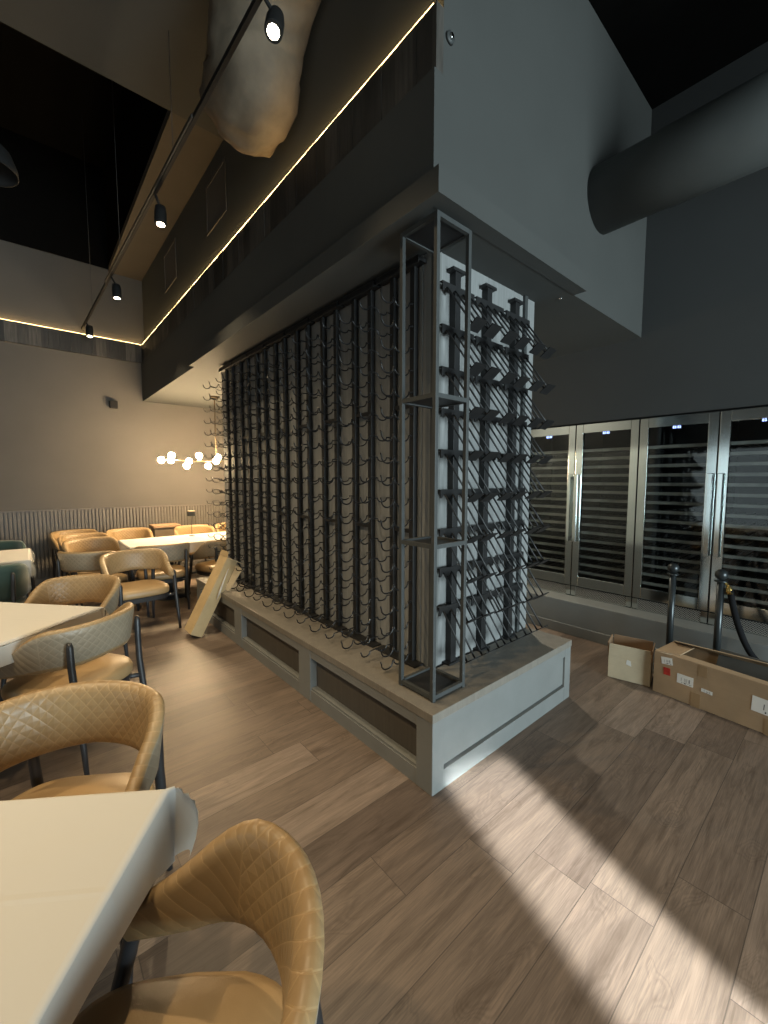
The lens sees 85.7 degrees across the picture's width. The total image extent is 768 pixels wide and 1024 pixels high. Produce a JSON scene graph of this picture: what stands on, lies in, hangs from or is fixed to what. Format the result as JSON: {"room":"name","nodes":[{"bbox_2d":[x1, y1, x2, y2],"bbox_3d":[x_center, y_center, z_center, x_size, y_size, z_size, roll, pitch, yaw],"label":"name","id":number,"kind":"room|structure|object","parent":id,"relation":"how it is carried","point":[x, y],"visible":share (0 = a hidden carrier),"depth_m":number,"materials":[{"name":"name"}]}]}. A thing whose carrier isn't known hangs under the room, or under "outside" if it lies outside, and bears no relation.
{"room":"restaurant dining room","nodes":[
{"label":"restaurant dining room","id":0,"kind":"room"},
{"bbox_2d":[0,240,224,511],"bbox_3d":[-4.978,-2.103,6.005,9.880,6.350,0.120,-4,6,-41],"label":"wall","id":1,"kind":"structure","parent":0,"point":[62,444],"depth_m":6.29,"materials":[{"name":"paint"}]},
{"bbox_2d":[0,319,140,362],"bbox_3d":[-6.277,-2.413,4.747,6.108,0.285,0.050,-4,6,-41],"label":"trim","id":2,"kind":"structure","parent":1,"relation":"attached to","point":[49,338],"depth_m":6.10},
{"bbox_2d":[0,503,225,578],"bbox_3d":[-5.229,0.539,5.891,8.880,1.100,0.040,-4,6,-41],"label":"trim","id":3,"kind":"structure","parent":1,"relation":"attached to","point":[34,528],"depth_m":6.32,"materials":[{"name":"paint"}]},
{"bbox_2d":[221,253,533,667],"bbox_3d":[-0.407,-0.182,4.031,1.065,2.830,3.355,-4,6,-41],"label":"wall","id":4,"kind":"structure","parent":0,"point":[500,297],"depth_m":2.88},
{"bbox_2d":[418,252,441,665],"bbox_3d":[0.269,-0.267,2.450,0.058,2.412,0.108,-4,6,-41],"label":"trim","id":5,"kind":"structure","parent":4,"relation":"attached to","point":[429,256],"depth_m":2.43,"materials":[{"name":"paint"}]},
{"bbox_2d":[514,295,527,631],"bbox_3d":[0.993,-0.310,2.997,0.035,2.412,0.020,-4,6,-41],"label":"trim","id":6,"kind":"structure","parent":4,"relation":"attached to","point":[525,298],"depth_m":2.99,"materials":[{"name":"grey metal"}]},
{"bbox_2d":[0,566,767,1023],"bbox_3d":[-0.459,1.510,0.947,9.780,0.060,14.050,-4,6,-41],"label":"floor","id":7,"kind":"structure","parent":0,"point":[607,862],"depth_m":1.75,"materials":[{"name":"brown wood"}]},
{"bbox_2d":[0,540,27,598],"bbox_3d":[-4.601,0.771,4.871,0.656,0.802,0.581,-3,6,-37],"label":"armchair","id":8,"kind":"object","parent":7,"relation":"on","point":[8,544],"visible":0.07,"depth_m":5.08,"materials":[{"name":"green fabric"}]},
{"bbox_2d":[0,563,35,602],"bbox_3d":[-3.620,0.857,3.776,0.656,0.802,0.581,-3,5,-35],"label":"armchair","id":9,"kind":"object","parent":7,"relation":"on","point":[16,581],"visible":0.73,"depth_m":3.72,"materials":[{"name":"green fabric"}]},
{"bbox_2d":[0,574,128,701],"bbox_3d":[-2.296,0.913,3.063,0.656,0.802,0.581,0,5,-1],"label":"armchair","id":10,"kind":"object","parent":7,"relation":"on","point":[105,589],"visible":0.35,"depth_m":3.21,"materials":[{"name":"beige leather"}]},
{"bbox_2d":[0,602,146,774],"bbox_3d":[-1.764,0.968,2.374,0.581,0.802,0.656,1,5,11],"label":"armchair","id":11,"kind":"object","parent":7,"relation":"on","point":[78,653],"visible":0.81,"depth_m":2.19,"materials":[{"name":"beige leather"}]},
{"bbox_2d":[49,529,97,577],"bbox_3d":[-4.486,0.676,6.074,0.581,0.802,0.656,3,5,33],"label":"armchair","id":12,"kind":"object","parent":7,"relation":"on","point":[54,535],"visible":0.27,"depth_m":6.03,"materials":[{"name":"beige leather"}]},
{"bbox_2d":[57,532,108,576],"bbox_3d":[-4.050,0.709,5.660,0.581,0.802,0.656,3,5,33],"label":"armchair","id":13,"kind":"object","parent":7,"relation":"on","point":[60,539],"visible":0.14,"depth_m":5.70,"materials":[{"name":"beige leather"}]},
{"bbox_2d":[0,680,172,983],"bbox_3d":[-1.038,1.050,1.322,0.656,0.802,0.581,-1,5,-7],"label":"armchair","id":14,"kind":"object","parent":7,"relation":"on","point":[33,724],"visible":0.44,"depth_m":1.47,"materials":[{"name":"beige leather"}]},
{"bbox_2d":[62,536,129,605],"bbox_3d":[-3.656,0.742,5.235,0.581,0.802,0.656,3,5,33],"label":"armchair","id":15,"kind":"object","parent":7,"relation":"on","point":[103,543],"visible":0.27,"depth_m":5.35,"materials":[{"name":"beige leather"}]},
{"bbox_2d":[56,551,139,610],"bbox_3d":[-3.192,0.795,4.568,0.656,0.802,0.581,0,5,-5],"label":"armchair","id":16,"kind":"object","parent":7,"relation":"on","point":[74,562],"visible":0.35,"depth_m":4.31,"materials":[{"name":"beige leather"}]},
{"bbox_2d":[106,527,152,539],"bbox_3d":[-3.831,0.660,6.269,0.656,0.802,0.581,-4,6,-43],"label":"armchair","id":17,"kind":"object","parent":7,"relation":"on","point":[134,532],"visible":0.16,"depth_m":6.42,"materials":[{"name":"beige leather"}]},
{"bbox_2d":[99,548,181,627],"bbox_3d":[-2.549,0.817,4.278,0.656,0.802,0.581,-4,6,-45],"label":"armchair","id":18,"kind":"object","parent":7,"relation":"on","point":[140,591],"visible":0.76,"depth_m":4.33,"materials":[{"name":"beige leather"}]},
{"bbox_2d":[129,542,189,616],"bbox_3d":[-2.676,0.760,5.007,0.656,0.802,0.581,-4,6,-39],"label":"armchair","id":19,"kind":"object","parent":7,"relation":"on","point":[177,552],"visible":0.61,"depth_m":4.87,"materials":[{"name":"beige leather"}]},
{"bbox_2d":[149,523,180,564],"bbox_3d":[-3.593,0.609,6.819,0.400,0.815,0.320,-4,6,-41],"label":"armchair","id":20,"kind":"object","parent":7,"relation":"on","point":[166,529],"visible":0.47,"depth_m":6.67,"materials":[{"name":"leather"}]},
{"bbox_2d":[159,562,190,599],"bbox_3d":[-2.383,0.713,5.940,2.260,0.745,0.800,-4,6,-41],"label":"dining table","id":21,"kind":"object","parent":7,"relation":"on","point":[181,593],"visible":0.13,"depth_m":5.52,"materials":[{"name":"black paint"}]},
{"bbox_2d":[118,531,225,552],"bbox_3d":[-2.383,0.418,5.916,2.353,0.162,0.893,-4,6,-41],"label":"tablecloth","id":22,"kind":"object","parent":21,"relation":"on","point":[196,541],"visible":0.25,"depth_m":5.44,"materials":[{"name":"grey fabric"}]},
{"bbox_2d":[174,524,215,564],"bbox_3d":[-3.033,0.627,6.691,0.656,0.802,0.581,-4,6,-39],"label":"armchair","id":23,"kind":"object","parent":7,"relation":"on","point":[199,528],"visible":0.17,"depth_m":6.83,"materials":[{"name":"beige leather"}]},
{"bbox_2d":[72,818,324,1023],"bbox_3d":[-0.372,1.101,0.680,0.581,0.802,0.656,-1,5,-7],"label":"armchair","id":24,"kind":"object","parent":7,"relation":"on","point":[255,875],"visible":0.92,"depth_m":0.87,"materials":[{"name":"beige leather"}]},
{"bbox_2d":[189,540,226,592],"bbox_3d":[-2.131,0.727,5.423,0.581,0.802,0.656,3,5,33],"label":"armchair","id":25,"kind":"object","parent":7,"relation":"on","point":[202,568],"visible":0.31,"depth_m":5.16,"materials":[{"name":"beige leather"}]},
{"bbox_2d":[184,549,241,637],"bbox_3d":[-1.708,0.814,4.158,0.494,0.817,0.336,-4,6,-41],"label":"carton","id":26,"kind":"object","parent":7,"relation":"on","point":[221,573],"visible":0.99,"depth_m":4.14,"materials":[{"name":"cardboard"}]},
{"bbox_2d":[196,576,571,795],"bbox_3d":[-0.418,1.041,3.864,1.445,0.418,3.680,-4,6,-41],"label":"display platform","id":27,"kind":"object","parent":7,"relation":"on","point":[508,688],"visible":0.93,"depth_m":2.55,"materials":[{"name":"paint"}]},
{"bbox_2d":[203,362,240,580],"bbox_3d":[-1.813,-0.422,4.602,0.281,2.381,0.370,-4,6,-41],"label":"wine rack","id":28,"kind":"object","parent":27,"relation":"on","point":[227,367],"visible":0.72,"depth_m":4.62,"materials":[{"name":"black metal"}]},
{"bbox_2d":[215,353,255,588],"bbox_3d":[-1.552,-0.398,4.300,0.281,2.381,0.370,-4,6,-41],"label":"wine rack","id":29,"kind":"object","parent":27,"relation":"on","point":[239,361],"visible":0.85,"depth_m":4.33,"materials":[{"name":"black metal"}]},
{"bbox_2d":[230,343,273,596],"bbox_3d":[-1.291,-0.374,3.998,0.281,2.381,0.370,-4,6,-41],"label":"wine rack","id":30,"kind":"object","parent":27,"relation":"on","point":[254,352],"visible":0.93,"depth_m":4.03,"materials":[{"name":"black metal"}]},
{"bbox_2d":[247,332,293,606],"bbox_3d":[-1.030,-0.351,3.695,0.281,2.381,0.370,-4,6,-41],"label":"wine rack","id":31,"kind":"object","parent":27,"relation":"on","point":[281,337],"visible":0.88,"depth_m":3.73,"materials":[{"name":"black metal"}]},
{"bbox_2d":[267,318,318,617],"bbox_3d":[-0.769,-0.327,3.393,0.281,2.381,0.370,-4,6,-41],"label":"wine rack","id":32,"kind":"object","parent":27,"relation":"on","point":[306,324],"visible":0.92,"depth_m":3.43,"materials":[{"name":"black metal"}]},
{"bbox_2d":[291,301,346,631],"bbox_3d":[-0.508,-0.303,3.091,0.281,2.381,0.370,-4,6,-41],"label":"wine rack","id":33,"kind":"object","parent":27,"relation":"on","point":[333,308],"visible":0.98,"depth_m":3.12,"materials":[{"name":"black metal"}]},
{"bbox_2d":[321,280,380,648],"bbox_3d":[-0.247,-0.279,2.789,0.281,2.381,0.370,-4,6,-41],"label":"wine rack","id":34,"kind":"object","parent":27,"relation":"on","point":[368,289],"visible":0.97,"depth_m":2.82,"materials":[{"name":"black metal"}]},
{"bbox_2d":[359,254,425,669],"bbox_3d":[0.014,-0.255,2.486,0.281,2.381,0.370,-4,6,-41],"label":"wine rack","id":35,"kind":"object","parent":27,"relation":"on","point":[412,265],"visible":0.91,"depth_m":2.52,"materials":[{"name":"black metal"}]},
{"bbox_2d":[399,209,471,702],"bbox_3d":[0.262,-0.229,2.185,0.258,2.376,0.256,-4,6,-41],"label":"metal frame","id":36,"kind":"object","parent":27,"relation":"on","point":[437,232],"visible":1,"depth_m":2.14,"materials":[{"name":"grey metal"}]},
{"bbox_2d":[437,266,502,665],"bbox_3d":[0.488,-0.225,2.401,0.285,2.333,0.268,-4,6,-41],"label":"display rack","id":37,"kind":"object","parent":27,"relation":"on","point":[453,372],"visible":0.84,"depth_m":2.41,"materials":[{"name":"black metal"}]},
{"bbox_2d":[469,283,531,651],"bbox_3d":[0.722,-0.240,2.603,0.285,2.333,0.268,-4,6,-41],"label":"display rack","id":38,"kind":"object","parent":27,"relation":"on","point":[487,289],"visible":0.86,"depth_m":2.61,"materials":[{"name":"black metal"}]},
{"bbox_2d":[498,298,556,639],"bbox_3d":[0.961,-0.257,2.808,0.285,2.333,0.268,-4,6,-41],"label":"display rack","id":39,"kind":"object","parent":27,"relation":"on","point":[514,313],"visible":0.88,"depth_m":2.81,"materials":[{"name":"black metal"}]},
{"bbox_2d":[526,613,657,658],"bbox_3d":[1.494,1.145,4.557,0.015,0.100,5.600,-4,6,-41],"label":"baseboard","id":40,"kind":"structure","parent":7,"relation":"on","point":[593,636],"depth_m":4.11,"materials":[{"name":"paint"}]},
{"bbox_2d":[607,634,654,686],"bbox_3d":[1.943,1.159,3.259,0.306,0.273,0.247,3,6,35],"label":"carton","id":41,"kind":"object","parent":7,"relation":"on","point":[630,659],"visible":1,"depth_m":3.19,"materials":[{"name":"cardboard"}]},
{"bbox_2d":[652,563,679,673],"bbox_3d":[2.291,0.848,3.309,0.290,0.890,0.290,-4,6,-41],"label":"stanchion","id":42,"kind":"object","parent":7,"relation":"on","point":[673,568],"visible":0.62,"depth_m":3.28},
{"bbox_2d":[653,641,767,735],"bbox_3d":[2.475,1.172,2.550,0.308,0.362,1.356,-3,5,-33],"label":"box","id":43,"kind":"object","parent":7,"relation":"on","point":[732,686],"visible":1,"depth_m":2.78,"materials":[{"name":"brown cardboard"}]},
{"bbox_2d":[713,569,728,650],"bbox_3d":[2.487,0.866,3.082,0.290,0.890,0.290,-4,6,-41],"label":"stanchion","id":44,"kind":"object","parent":7,"relation":"on","point":[721,575],"visible":0.6,"depth_m":3.06,"materials":[{"name":"metal"}]},
{"bbox_3d":[-0.954,1.131,0.635,0.850,0.745,0.850,0,5,-6],"label":"dining table","id":45,"kind":"object","parent":7,"relation":"on","visible":0},
{"bbox_2d":[0,786,197,1023],"bbox_3d":[-0.954,0.879,0.615,0.979,0.249,0.979,0,5,-6],"label":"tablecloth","id":46,"kind":"object","parent":45,"relation":"on","point":[76,871],"visible":0.99,"depth_m":0.84,"materials":[{"name":"grey fabric"}]},
{"bbox_3d":[-2.286,1.002,2.278,0.850,0.745,0.850,1,5,8],"label":"dining table","id":47,"kind":"object","parent":7,"relation":"on","visible":0},
{"bbox_2d":[0,602,108,666],"bbox_3d":[-2.286,0.694,2.254,0.933,0.137,0.933,1,5,8],"label":"tablecloth","id":48,"kind":"object","parent":47,"relation":"on","point":[19,622],"visible":0.82,"depth_m":2.39,"materials":[{"name":"grey fabric"}]},
{"bbox_3d":[-4.192,0.848,4.230,0.880,0.745,0.880,-4,6,-41],"label":"dining table","id":49,"kind":"object","parent":7,"relation":"on","visible":0},
{"bbox_2d":[0,548,35,576],"bbox_3d":[-4.192,0.577,4.208,0.994,0.212,0.994,-4,6,-41],"label":"tablecloth","id":50,"kind":"object","parent":49,"relation":"on","point":[26,556],"visible":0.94,"depth_m":4.26,"materials":[{"name":"grey fabric"}]},
{"bbox_2d":[0,0,767,280],"bbox_3d":[-0.684,-4.022,0.250,9.100,1.580,13.950,-4,6,-41],"label":"ceiling","id":51,"kind":"structure","parent":0,"point":[46,95],"depth_m":4.27,"materials":[{"name":"paint"}]},
{"bbox_2d":[0,144,18,186],"bbox_3d":[-2.392,-2.724,2.419,0.320,1.350,0.320,-4,6,-41],"label":"dome pendant","id":52,"kind":"object","parent":51,"relation":"hanging from","point":[9,177],"visible":1,"depth_m":2.57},
{"bbox_2d":[81,0,261,329],"bbox_3d":[-2.198,-3.764,3.628,0.036,2.466,6.806,-4,6,-43],"label":"track","id":53,"kind":"object","parent":51,"relation":"hanging from","point":[254,5],"visible":0.92,"depth_m":2.96,"materials":[{"name":"metal"}]},
{"bbox_2d":[154,194,166,227],"bbox_3d":[-1.843,-2.480,3.410,0.096,0.230,0.101,-4,6,-41],"label":"track spotlight","id":54,"kind":"object","parent":53,"relation":"attached to","point":[160,215],"visible":1,"depth_m":3.38,"materials":[{"name":"black"}]},
{"bbox_2d":[264,0,283,43],"bbox_3d":[-0.551,-2.461,2.086,0.092,0.167,0.137,0,5,2],"label":"track spotlight","id":55,"kind":"object","parent":53,"relation":"attached to","point":[274,20],"visible":1,"depth_m":2.06,"materials":[{"name":"black"}]},
{"bbox_2d":[199,0,320,157],"bbox_3d":[-0.777,-2.979,2.633,0.577,0.865,0.931,-4,6,-41],"label":"duct","id":56,"kind":"object","parent":51,"relation":"hanging from","point":[253,105],"visible":0.91,"depth_m":2.62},
{"bbox_2d":[141,0,651,409],"bbox_3d":[-0.823,-2.657,5.205,2.765,1.920,6.445,-4,6,-41],"label":"wall","id":57,"kind":"structure","parent":0,"point":[529,97],"depth_m":2.67,"materials":[{"name":"paint"}]},
{"bbox_2d":[163,238,176,292],"bbox_3d":[-2.812,-3.227,5.437,0.008,0.480,0.570,-4,6,-41],"label":"wall panel","id":58,"kind":"object","parent":57,"relation":"attached to","point":[170,268],"visible":1,"depth_m":5.42,"materials":[{"name":"paint"}]},
{"bbox_2d":[158,396,223,468],"bbox_3d":[-2.631,-1.230,6.459,1.652,1.120,0.412,-4,6,-41],"label":"globe chandelier","id":59,"kind":"object","parent":57,"relation":"hanging from","point":[171,455],"visible":0.72,"depth_m":6.29,"materials":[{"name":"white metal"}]},
{"bbox_2d":[205,156,226,235],"bbox_3d":[-1.681,-3.124,4.126,0.008,0.480,0.560,-4,6,-41],"label":"wall panel","id":60,"kind":"object","parent":57,"relation":"attached to","point":[215,190],"visible":1,"depth_m":4.11,"materials":[{"name":"paint"}]},
{"bbox_2d":[141,0,443,361],"bbox_3d":[-1.834,-2.380,4.333,0.050,0.285,6.415,-4,6,-41],"label":"trim","id":61,"kind":"structure","parent":57,"relation":"attached to","point":[420,50],"depth_m":2.54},
{"bbox_2d":[189,164,586,366],"bbox_3d":[-0.412,-1.636,3.742,1.500,0.117,3.752,-4,6,-41],"label":"trim","id":62,"kind":"structure","parent":57,"relation":"attached to","point":[439,188],"depth_m":2.30,"materials":[{"name":"paint"}]},
{"bbox_2d":[587,70,767,234],"bbox_3d":[2.873,-2.181,1.585,0.456,0.456,3.907,-4,6,-41],"label":"duct","id":63,"kind":"object","parent":57,"relation":"attached to","point":[723,141],"visible":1,"depth_m":2.53,"materials":[{"name":"metal"}]},
{"bbox_2d":[531,41,767,429],"bbox_3d":[2.686,-1.150,3.453,0.120,4.850,13.850,-4,6,-41],"label":"wall","id":64,"kind":"structure","parent":0,"point":[702,347],"depth_m":3.44,"materials":[{"name":"paint"}]},
{"bbox_2d":[526,586,767,660],"bbox_3d":[1.854,1.004,4.857,0.935,0.335,5.600,-4,6,-41],"label":"ledge","id":65,"kind":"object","parent":64,"relation":"attached to","point":[600,617],"depth_m":3.75,"materials":[{"name":"paint"}]},
{"bbox_2d":[527,425,576,594],"bbox_3d":[1.982,-0.035,4.679,0.670,1.762,0.572,-4,6,-41],"label":"wine cooler","id":66,"kind":"object","parent":65,"relation":"on","point":[555,543],"visible":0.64,"depth_m":4.64,"materials":[{"name":"silver metal"}]},
{"bbox_2d":[529,562,564,570],"bbox_3d":[1.814,0.604,4.585,0.017,0.028,0.512,-4,6,-41],"label":"shelf","id":67,"kind":"object","parent":66,"relation":"attached to","point":[546,566],"depth_m":4.56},
{"bbox_2d":[529,555,564,562],"bbox_3d":[1.814,0.521,4.578,0.017,0.028,0.512,-4,6,-41],"label":"shelf","id":68,"kind":"object","parent":66,"relation":"attached to","point":[531,556],"depth_m":4.55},
{"bbox_2d":[529,548,564,554],"bbox_3d":[1.814,0.438,4.572,0.017,0.028,0.512,-4,6,-41],"label":"shelf","id":69,"kind":"object","parent":66,"relation":"attached to","point":[533,549],"depth_m":4.56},
{"bbox_2d":[529,540,564,547],"bbox_3d":[1.814,0.354,4.565,0.017,0.028,0.512,-4,6,-41],"label":"shelf","id":70,"kind":"object","parent":66,"relation":"attached to","point":[535,542],"depth_m":4.56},
{"bbox_2d":[529,533,564,539],"bbox_3d":[1.814,0.271,4.559,0.017,0.028,0.512,-4,6,-41],"label":"shelf","id":71,"kind":"object","parent":66,"relation":"attached to","point":[537,535],"depth_m":4.56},
{"bbox_2d":[530,526,565,531],"bbox_3d":[1.814,0.188,4.552,0.017,0.028,0.512,-4,6,-41],"label":"shelf","id":72,"kind":"object","parent":66,"relation":"attached to","point":[551,529],"depth_m":4.49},
{"bbox_2d":[527,577,571,594],"bbox_3d":[1.784,0.805,4.575,0.043,0.104,0.572,-4,6,-41],"label":"vent grille","id":73,"kind":"object","parent":66,"relation":"attached to","point":[552,585],"depth_m":4.50,"materials":[{"name":"silver metal"}]},
{"bbox_2d":[571,419,640,607],"bbox_3d":[2.360,0.000,4.242,0.670,1.762,0.571,-4,6,-41],"label":"wine cooler","id":74,"kind":"object","parent":65,"relation":"on","point":[607,453],"visible":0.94,"depth_m":4.22,"materials":[{"name":"silver metal"}]},
{"bbox_2d":[571,585,631,607],"bbox_3d":[2.162,0.840,4.137,0.043,0.104,0.571,-4,6,-41],"label":"vent grille","id":75,"kind":"object","parent":74,"relation":"attached to","point":[596,594],"depth_m":4.10,"materials":[{"name":"silver metal"}]},
{"bbox_2d":[580,571,623,580],"bbox_3d":[2.192,0.639,4.147,0.017,0.028,0.511,-4,6,-41],"label":"shelf","id":76,"kind":"object","parent":74,"relation":"attached to","point":[582,572],"depth_m":4.15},
{"bbox_2d":[580,563,624,571],"bbox_3d":[2.192,0.555,4.141,0.017,0.028,0.511,-4,6,-41],"label":"shelf","id":77,"kind":"object","parent":74,"relation":"attached to","point":[581,564],"depth_m":4.14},
{"bbox_2d":[580,555,624,563],"bbox_3d":[2.192,0.472,4.134,0.017,0.028,0.511,-4,6,-41],"label":"shelf","id":78,"kind":"object","parent":74,"relation":"attached to","point":[581,556],"depth_m":4.13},
{"bbox_2d":[581,547,624,554],"bbox_3d":[2.192,0.389,4.127,0.017,0.028,0.511,-4,6,-41],"label":"shelf","id":79,"kind":"object","parent":74,"relation":"attached to","point":[582,548],"depth_m":4.13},
{"bbox_2d":[581,539,625,546],"bbox_3d":[2.192,0.306,4.121,0.017,0.028,0.511,-4,6,-41],"label":"shelf","id":80,"kind":"object","parent":74,"relation":"attached to","point":[582,540],"depth_m":4.12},
{"bbox_2d":[581,531,625,537],"bbox_3d":[2.192,0.223,4.114,0.017,0.028,0.511,-4,6,-41],"label":"shelf","id":81,"kind":"object","parent":74,"relation":"attached to","point":[582,532],"depth_m":4.11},
{"bbox_2d":[582,523,626,528],"bbox_3d":[2.192,0.139,4.108,0.017,0.028,0.511,-4,6,-41],"label":"shelf","id":82,"kind":"object","parent":74,"relation":"attached to","point":[583,524],"depth_m":4.10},
{"bbox_2d":[582,515,626,520],"bbox_3d":[2.192,0.056,4.101,0.017,0.028,0.511,-4,6,-41],"label":"shelf","id":83,"kind":"object","parent":74,"relation":"attached to","point":[583,516],"depth_m":4.10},
{"bbox_2d":[582,507,626,511],"bbox_3d":[2.192,-0.027,4.095,0.017,0.028,0.511,-4,6,-41],"label":"shelf","id":84,"kind":"object","parent":74,"relation":"attached to","point":[584,508],"depth_m":4.09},
{"bbox_2d":[584,447,629,451],"bbox_3d":[2.192,-0.610,4.049,0.017,0.028,0.511,-4,6,-41],"label":"shelf","id":85,"kind":"object","parent":74,"relation":"attached to","point":[622,448],"depth_m":4.05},
{"bbox_2d":[632,411,720,623],"bbox_3d":[2.737,0.034,3.805,0.670,1.762,0.570,-4,6,-41],"label":"wine cooler","id":86,"kind":"object","parent":65,"relation":"on","point":[678,466],"visible":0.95,"depth_m":3.79,"materials":[{"name":"silver metal"}]},
{"bbox_2d":[632,597,708,623],"bbox_3d":[2.539,0.874,3.700,0.043,0.104,0.570,-4,6,-41],"label":"vent grille","id":87,"kind":"object","parent":86,"relation":"attached to","point":[695,614],"depth_m":3.65,"materials":[{"name":"silver metal"}]},
{"bbox_2d":[643,581,698,592],"bbox_3d":[2.569,0.673,3.710,0.017,0.028,0.510,-4,6,-41],"label":"shelf","id":88,"kind":"object","parent":86,"relation":"attached to","point":[644,582],"depth_m":3.73,"materials":[{"name":"metal"}]},
{"bbox_2d":[643,572,698,583],"bbox_3d":[2.569,0.590,3.703,0.017,0.028,0.510,-4,6,-41],"label":"shelf","id":89,"kind":"object","parent":86,"relation":"attached to","point":[644,573],"depth_m":3.71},
{"bbox_2d":[643,563,699,573],"bbox_3d":[2.569,0.507,3.697,0.017,0.028,0.510,-4,6,-41],"label":"shelf","id":90,"kind":"object","parent":86,"relation":"attached to","point":[644,564],"depth_m":3.72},
{"bbox_2d":[644,554,699,564],"bbox_3d":[2.569,0.423,3.690,0.017,0.028,0.510,-4,6,-41],"label":"shelf","id":91,"kind":"object","parent":86,"relation":"attached to","point":[645,556],"depth_m":3.68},
{"bbox_2d":[644,546,700,554],"bbox_3d":[2.569,0.340,3.684,0.017,0.028,0.510,-4,6,-41],"label":"shelf","id":92,"kind":"object","parent":86,"relation":"attached to","point":[645,547],"depth_m":3.67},
{"bbox_2d":[645,537,701,544],"bbox_3d":[2.569,0.257,3.677,0.017,0.028,0.510,-4,6,-41],"label":"shelf","id":93,"kind":"object","parent":86,"relation":"attached to","point":[646,538],"depth_m":3.67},
{"bbox_2d":[645,528,701,535],"bbox_3d":[2.569,0.174,3.671,0.017,0.028,0.510,-4,6,-41],"label":"shelf","id":94,"kind":"object","parent":86,"relation":"attached to","point":[646,529],"depth_m":3.66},
{"bbox_2d":[646,519,702,525],"bbox_3d":[2.569,0.090,3.664,0.017,0.028,0.510,-4,6,-41],"label":"shelf","id":95,"kind":"object","parent":86,"relation":"attached to","point":[647,520],"depth_m":3.65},
{"bbox_2d":[646,510,702,515],"bbox_3d":[2.569,0.007,3.658,0.017,0.028,0.510,-4,6,-41],"label":"shelf","id":96,"kind":"object","parent":86,"relation":"attached to","point":[647,511],"depth_m":3.65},
{"bbox_2d":[646,501,703,505],"bbox_3d":[2.569,-0.076,3.651,0.017,0.028,0.510,-4,6,-41],"label":"shelf","id":97,"kind":"object","parent":86,"relation":"attached to","point":[647,502],"depth_m":3.64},
{"bbox_2d":[647,492,704,495],"bbox_3d":[2.569,-0.159,3.644,0.017,0.028,0.510,-4,6,-41],"label":"shelf","id":98,"kind":"object","parent":86,"relation":"attached to","point":[648,493],"depth_m":3.63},
{"bbox_2d":[648,473,705,476],"bbox_3d":[2.569,-0.326,3.631,0.017,0.028,0.510,-4,6,-41],"label":"shelf","id":99,"kind":"object","parent":86,"relation":"attached to","point":[652,474],"depth_m":3.64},
{"bbox_2d":[648,463,705,466],"bbox_3d":[2.569,-0.409,3.625,0.017,0.028,0.510,-4,6,-41],"label":"shelf","id":100,"kind":"object","parent":86,"relation":"attached to","point":[686,464],"depth_m":3.61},
{"bbox_2d":[649,453,706,457],"bbox_3d":[2.569,-0.492,3.618,0.017,0.028,0.510,-4,6,-41],"label":"shelf","id":101,"kind":"object","parent":86,"relation":"attached to","point":[693,454],"depth_m":3.61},
{"bbox_2d":[649,443,707,448],"bbox_3d":[2.569,-0.576,3.612,0.017,0.028,0.510,-4,6,-41],"label":"shelf","id":102,"kind":"object","parent":86,"relation":"attached to","point":[696,444],"depth_m":3.60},
{"bbox_2d":[708,407,767,636],"bbox_3d":[3.116,0.069,3.366,0.670,1.762,0.575,-4,6,-41],"label":"wine cooler","id":103,"kind":"object","parent":65,"relation":"on","point":[740,537],"visible":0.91,"depth_m":3.39,"materials":[{"name":"silver metal"}]},
{"bbox_2d":[708,612,767,636],"bbox_3d":[2.918,0.909,3.261,0.043,0.104,0.575,-4,6,-41],"label":"vent grille","id":104,"kind":"object","parent":103,"relation":"attached to","point":[758,627],"depth_m":3.28,"materials":[{"name":"silver metal"}]},
{"bbox_2d":[723,564,767,572],"bbox_3d":[2.948,0.458,3.252,0.017,0.028,0.515,-4,6,-41],"label":"shelf","id":105,"kind":"object","parent":103,"relation":"attached to","point":[724,565],"depth_m":3.31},
{"bbox_2d":[724,594,767,604],"bbox_3d":[2.948,0.708,3.271,0.017,0.028,0.515,-4,6,-41],"label":"shelf","id":106,"kind":"object","parent":103,"relation":"attached to","point":[725,596],"depth_m":3.30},
{"bbox_2d":[724,554,767,562],"bbox_3d":[2.948,0.375,3.245,0.017,0.028,0.515,-4,6,-41],"label":"shelf","id":107,"kind":"object","parent":103,"relation":"attached to","point":[725,555],"depth_m":3.30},
{"bbox_2d":[724,544,767,551],"bbox_3d":[2.948,0.291,3.239,0.017,0.028,0.515,-4,6,-41],"label":"shelf","id":108,"kind":"object","parent":103,"relation":"attached to","point":[725,545],"depth_m":3.30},
{"bbox_2d":[725,585,767,594],"bbox_3d":[2.948,0.624,3.265,0.017,0.028,0.515,-4,6,-41],"label":"shelf","id":109,"kind":"object","parent":103,"relation":"attached to","point":[733,587],"depth_m":3.30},
{"bbox_2d":[725,534,767,540],"bbox_3d":[2.948,0.208,3.232,0.017,0.028,0.515,-4,6,-41],"label":"shelf","id":110,"kind":"object","parent":103,"relation":"attached to","point":[726,535],"depth_m":3.29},
{"bbox_2d":[726,524,767,529],"bbox_3d":[2.948,0.125,3.225,0.017,0.028,0.515,-4,6,-41],"label":"shelf","id":111,"kind":"object","parent":103,"relation":"attached to","point":[727,525],"depth_m":3.29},
{"bbox_2d":[728,575,767,583],"bbox_3d":[2.948,0.541,3.258,0.017,0.028,0.515,-4,6,-41],"label":"shelf","id":112,"kind":"object","parent":103,"relation":"attached to","point":[730,576],"depth_m":3.30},
{"bbox_3d":[2.847,0.897,2.688,0.290,0.890,0.290,-4,6,-41],"label":"stanchion","id":113,"kind":"object","parent":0,"visible":0},
{"bbox_2d":[725,583,758,658],"bbox_3d":[2.670,0.804,2.875,0.046,0.587,0.507,-4,6,-43],"label":"rope","id":114,"kind":"object","parent":113,"relation":"hanging from","point":[729,591],"visible":0.78,"depth_m":2.98,"materials":[{"name":"black fabric"}]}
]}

